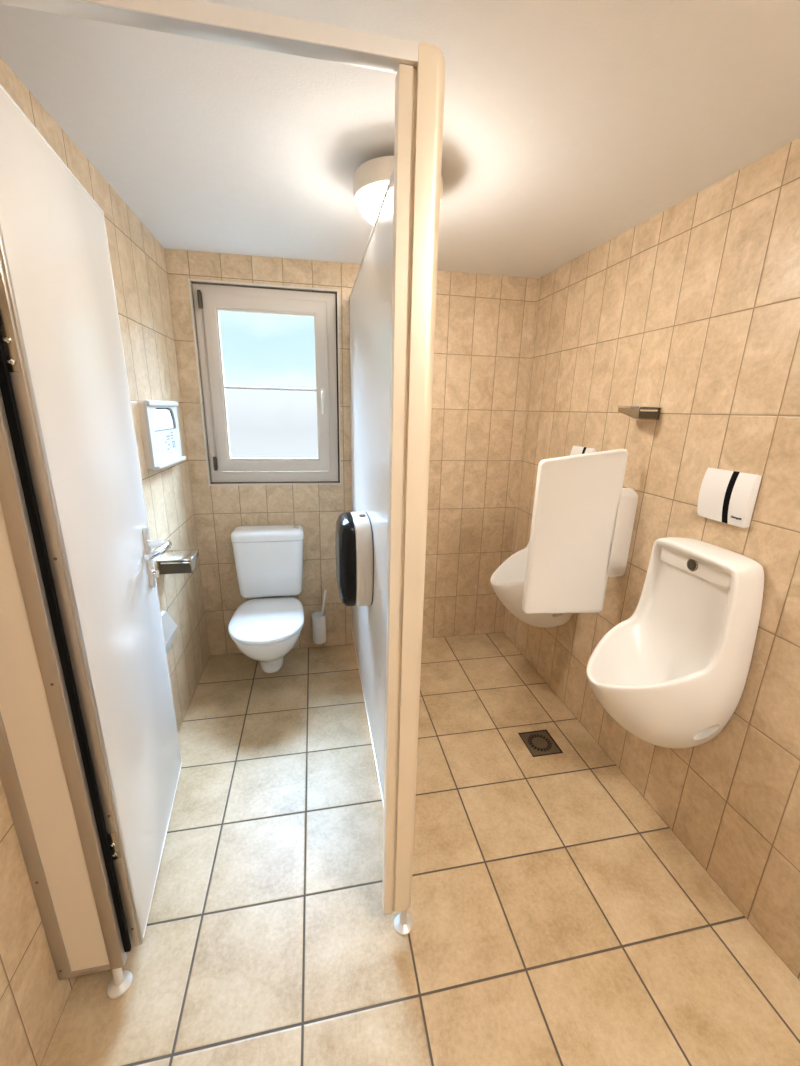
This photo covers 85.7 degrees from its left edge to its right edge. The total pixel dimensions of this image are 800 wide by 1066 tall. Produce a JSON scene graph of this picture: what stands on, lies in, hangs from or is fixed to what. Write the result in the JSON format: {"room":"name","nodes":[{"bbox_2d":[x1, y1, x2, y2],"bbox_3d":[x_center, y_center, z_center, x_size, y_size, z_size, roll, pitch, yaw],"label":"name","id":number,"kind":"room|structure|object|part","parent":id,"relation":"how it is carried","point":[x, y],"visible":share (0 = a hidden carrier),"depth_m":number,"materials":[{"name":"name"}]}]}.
{"room":"public restroom","nodes":[
{"label":"public restroom","id":0,"kind":"room"},
{"bbox_2d":[0,57,209,1065],"bbox_3d":[-0.923,0.168,0.690,0.100,2.699,3.944,-2,16,-11],"label":"wall","id":1,"kind":"structure","parent":0,"point":[33,999],"depth_m":1.77,"materials":[{"name":"tile"}]},
{"bbox_2d":[138,400,185,469],"bbox_3d":[-1.132,-0.479,2.075,0.056,0.300,0.428,-2,16,-11],"label":"dispenser","id":2,"kind":"object","parent":1,"relation":"attached to","point":[158,419],"visible":1,"depth_m":1.99,"materials":[{"name":"beige plastic"}]},
{"bbox_2d":[161,611,176,652],"bbox_3d":[-1.083,0.495,1.982,0.056,0.200,0.226,-2,16,-11],"label":"box","id":3,"kind":"object","parent":1,"relation":"attached to","point":[169,626],"visible":0.48,"depth_m":2.02,"materials":[{"name":"white plastic"}]},
{"bbox_2d":[156,549,198,574],"bbox_3d":[-1.065,0.139,2.084,0.152,0.074,0.151,-2,16,-11],"label":"ashtray","id":4,"kind":"object","parent":1,"relation":"attached to","point":[171,561],"visible":0.88,"depth_m":2.03,"materials":[{"name":"silver metal"}]},
{"bbox_3d":[-1.063,0.106,2.075,0.149,0.006,0.151,-2,16,-11],"label":"lid","id":5,"kind":"part","parent":4,"relation":"part of","materials":[{"name":"silver metal"}]},
{"bbox_2d":[164,249,537,655],"bbox_3d":[-0.229,-0.428,2.824,2.311,2.699,0.140,-2,16,-11],"label":"wall","id":6,"kind":"structure","parent":0,"point":[484,323],"depth_m":2.76,"materials":[{"name":"tile"}]},
{"bbox_2d":[188,278,340,485],"bbox_3d":[-0.759,-0.843,2.561,0.794,1.112,0.166,-2,16,-11],"label":"window","id":7,"kind":"structure","parent":6,"relation":"in","point":[270,365],"depth_m":2.54,"materials":[{"name":"white plastic"}]},
{"bbox_3d":[-0.763,-0.854,2.558,0.534,0.824,0.005,-2,16,-11],"label":"pane","id":8,"kind":"part","parent":7,"relation":"part of","materials":[{"name":"clear glass"}]},
{"bbox_3d":[-0.459,-0.781,2.576,0.020,0.134,0.046,-2,16,-11],"label":"handle","id":9,"kind":"part","parent":7,"relation":"part of","materials":[{"name":"beige plastic"}]},
{"bbox_2d":[228,525,303,672],"bbox_3d":[-0.773,0.426,2.532,0.427,0.818,0.670,-2,16,-11],"label":"toilet","id":10,"kind":"object","parent":6,"relation":"attached to","point":[268,559],"visible":1,"depth_m":2.59,"materials":[{"name":"ceramic"}]},
{"bbox_3d":[-0.764,0.491,2.493,0.412,0.026,0.557,-2,16,-11],"label":"seat lid","id":11,"kind":"part","parent":10,"relation":"part of","materials":[{"name":"plastic"}]},
{"bbox_3d":[-0.764,0.515,2.498,0.404,0.014,0.537,-2,16,-11],"label":"seat","id":12,"kind":"part","parent":10,"relation":"part of","materials":[{"name":"plastic"}]},
{"bbox_3d":[-0.812,-0.001,2.660,0.427,0.062,0.176,-2,16,-11],"label":"cistern lid","id":13,"kind":"part","parent":10,"relation":"part of","materials":[{"name":"ceramic"}]},
{"bbox_3d":[-0.781,0.659,2.609,0.384,0.326,0.649,-2,16,-11],"label":"bowl","id":14,"kind":"part","parent":10,"relation":"part of","materials":[{"name":"ceramic"}]},
{"bbox_2d":[312,611,325,643],"bbox_3d":[-0.550,0.644,2.940,0.091,0.205,0.107,-2,16,-11],"label":"brush holder","id":15,"kind":"object","parent":6,"relation":"attached to","point":[318,622],"visible":0.98,"depth_m":2.90,"materials":[{"name":"white plastic"}]},
{"bbox_2d":[321,589,326,616],"bbox_3d":[-0.533,0.555,2.909,0.089,0.364,0.062,-2,16,-11],"label":"toilet brush","id":16,"kind":"object","parent":15,"relation":"in","point":[325,590],"visible":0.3,"depth_m":2.88,"materials":[{"name":"white plastic"}]},
{"bbox_2d":[0,0,799,278],"bbox_3d":[0.191,-1.061,0.558,2.111,0.215,3.944,-2,16,-11],"label":"ceiling","id":17,"kind":"structure","parent":0,"point":[569,126],"depth_m":1.22,"materials":[{"name":"paint"}]},
{"bbox_2d":[353,155,442,224],"bbox_3d":[-0.008,-1.175,1.538,0.316,0.144,0.316,-2,16,-11],"label":"ceiling lamp","id":18,"kind":"object","parent":17,"relation":"attached to","point":[371,178],"visible":0.32,"depth_m":1.43,"materials":[{"name":"white glass"}]},
{"bbox_2d":[40,632,799,1065],"bbox_3d":[0.132,1.382,1.258,2.111,0.100,3.944,-2,16,-11],"label":"floor","id":19,"kind":"structure","parent":0,"point":[558,919],"depth_m":1.45,"materials":[{"name":"tile"}]},
{"bbox_2d":[0,333,132,998],"bbox_3d":[-0.827,0.243,0.936,0.176,2.222,0.063,-2,16,-11],"label":"pilaster","id":20,"kind":"object","parent":19,"relation":"on","point":[47,775],"visible":1,"depth_m":1.00,"materials":[{"name":"beige laminate"}]},
{"bbox_3d":[-0.832,0.197,0.914,0.116,2.087,0.018,-2,16,-11],"label":"panel","id":21,"kind":"part","parent":20,"relation":"part of","materials":[{"name":"beige laminate"}]},
{"bbox_2d":[0,84,181,946],"bbox_3d":[-0.805,0.106,1.288,0.128,2.070,0.709,-4,17,-17],"label":"door","id":22,"kind":"structure","parent":20,"relation":"attached to","point":[60,331],"depth_m":1.10,"materials":[{"name":"white laminate"}]},
{"bbox_3d":[-0.726,-0.393,0.789,0.026,0.188,0.008,-4,17,-17],"label":"hinge plate","id":23,"kind":"part","parent":22,"relation":"part of","materials":[{"name":"silver metal"}]},
{"bbox_3d":[-0.755,0.823,1.137,0.026,0.090,0.008,-4,17,-17],"label":"hinge plate","id":24,"kind":"part","parent":22,"relation":"part of","materials":[{"name":"silver metal"}]},
{"bbox_3d":[-0.910,0.088,1.565,0.009,0.232,0.038,-4,17,-17],"label":"handle plate","id":25,"kind":"part","parent":22,"relation":"part of","materials":[{"name":"silver metal"}]},
{"bbox_3d":[-0.846,0.058,1.496,0.078,0.028,0.175,-4,17,-17],"label":"lever","id":26,"kind":"part","parent":22,"relation":"part of","materials":[{"name":"silver metal"}]},
{"bbox_2d":[349,42,445,934],"bbox_3d":[-0.147,-0.038,1.921,0.098,2.252,1.804,-2,16,-11],"label":"partition","id":27,"kind":"structure","parent":19,"relation":"on","point":[392,299],"depth_m":1.11,"materials":[{"name":"white laminate"}]},
{"bbox_2d":[0,0,418,72],"bbox_3d":[-0.429,-0.850,0.699,0.936,0.028,0.036,-2,16,-11],"label":"header rail","id":28,"kind":"object","parent":27,"relation":"attached to","point":[199,19],"visible":1,"depth_m":0.72,"materials":[{"name":"beige metal"}]},
{"bbox_2d":[335,512,373,605],"bbox_3d":[-0.215,0.109,1.948,0.143,0.403,0.384,-2,16,-11],"label":"dispenser","id":29,"kind":"object","parent":27,"relation":"attached to","point":[354,549],"visible":1,"depth_m":1.78,"materials":[{"name":"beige plastic"}]},
{"bbox_3d":[-0.133,-0.086,1.940,0.028,2.098,1.747,-2,16,-11],"label":"panel","id":30,"kind":"part","parent":27,"relation":"part of","materials":[{"name":"white laminate"}]},
{"bbox_3d":[0.032,0.155,1.096,0.057,2.160,0.052,-2,16,-11],"label":"post","id":31,"kind":"part","parent":27,"relation":"part of","materials":[{"name":"beige metal"}]},
{"bbox_2d":[518,730,562,756],"bbox_3d":[0.716,1.071,2.205,0.162,0.004,0.164,-2,16,-11],"label":"floor drain","id":32,"kind":"object","parent":19,"relation":"on","point":[540,742],"visible":1,"depth_m":2.20,"materials":[{"name":"metal"}]},
{"bbox_2d":[503,138,799,980],"bbox_3d":[1.247,0.099,1.111,0.100,2.699,3.944,-2,16,-11],"label":"wall","id":33,"kind":"structure","parent":0,"point":[691,311],"depth_m":1.56,"materials":[{"name":"tile"}]},
{"bbox_2d":[490,542,572,627],"bbox_3d":[0.725,0.167,2.409,0.437,0.761,0.424,-2,16,-11],"label":"urinal","id":34,"kind":"object","parent":33,"relation":"attached to","point":[508,580],"visible":0.2,"depth_m":2.38,"materials":[{"name":"white ceramic"}]},
{"bbox_2d":[522,449,637,613],"bbox_3d":[0.792,0.008,1.901,0.487,0.752,0.058,-2,16,-11],"label":"divider","id":35,"kind":"object","parent":33,"relation":"attached to","point":[583,515],"visible":1,"depth_m":1.87,"materials":[{"name":"white ceramic"}]},
{"bbox_2d":[570,446,596,455],"bbox_3d":[0.945,-0.360,2.250,0.031,0.174,0.182,-2,16,-11],"label":"flush plate","id":36,"kind":"object","parent":33,"relation":"attached to","point":[576,450],"visible":0.21,"depth_m":2.24,"materials":[{"name":"white plastic"}]},
{"bbox_2d":[617,406,661,419],"bbox_3d":[0.991,-0.500,1.795,0.104,0.054,0.134,-2,16,-11],"label":"ashtray","id":37,"kind":"object","parent":33,"relation":"attached to","point":[637,412],"visible":1,"depth_m":1.74,"materials":[{"name":"silver metal"}]},
{"bbox_3d":[0.990,-0.523,1.788,0.101,0.006,0.134,-2,16,-11],"label":"lid","id":38,"kind":"part","parent":37,"relation":"part of","materials":[{"name":"silver metal"}]},
{"bbox_2d":[586,537,763,748],"bbox_3d":[0.899,0.416,1.554,0.437,0.761,0.424,-2,16,-11],"label":"urinal","id":39,"kind":"object","parent":33,"relation":"attached to","point":[673,673],"visible":1,"depth_m":1.47,"materials":[{"name":"white ceramic"}]},
{"bbox_2d":[697,467,761,527],"bbox_3d":[1.105,-0.123,1.462,0.031,0.174,0.182,-2,16,-11],"label":"flush plate","id":40,"kind":"object","parent":33,"relation":"attached to","point":[725,496],"visible":1,"depth_m":1.44,"materials":[{"name":"white plastic"}]}
]}

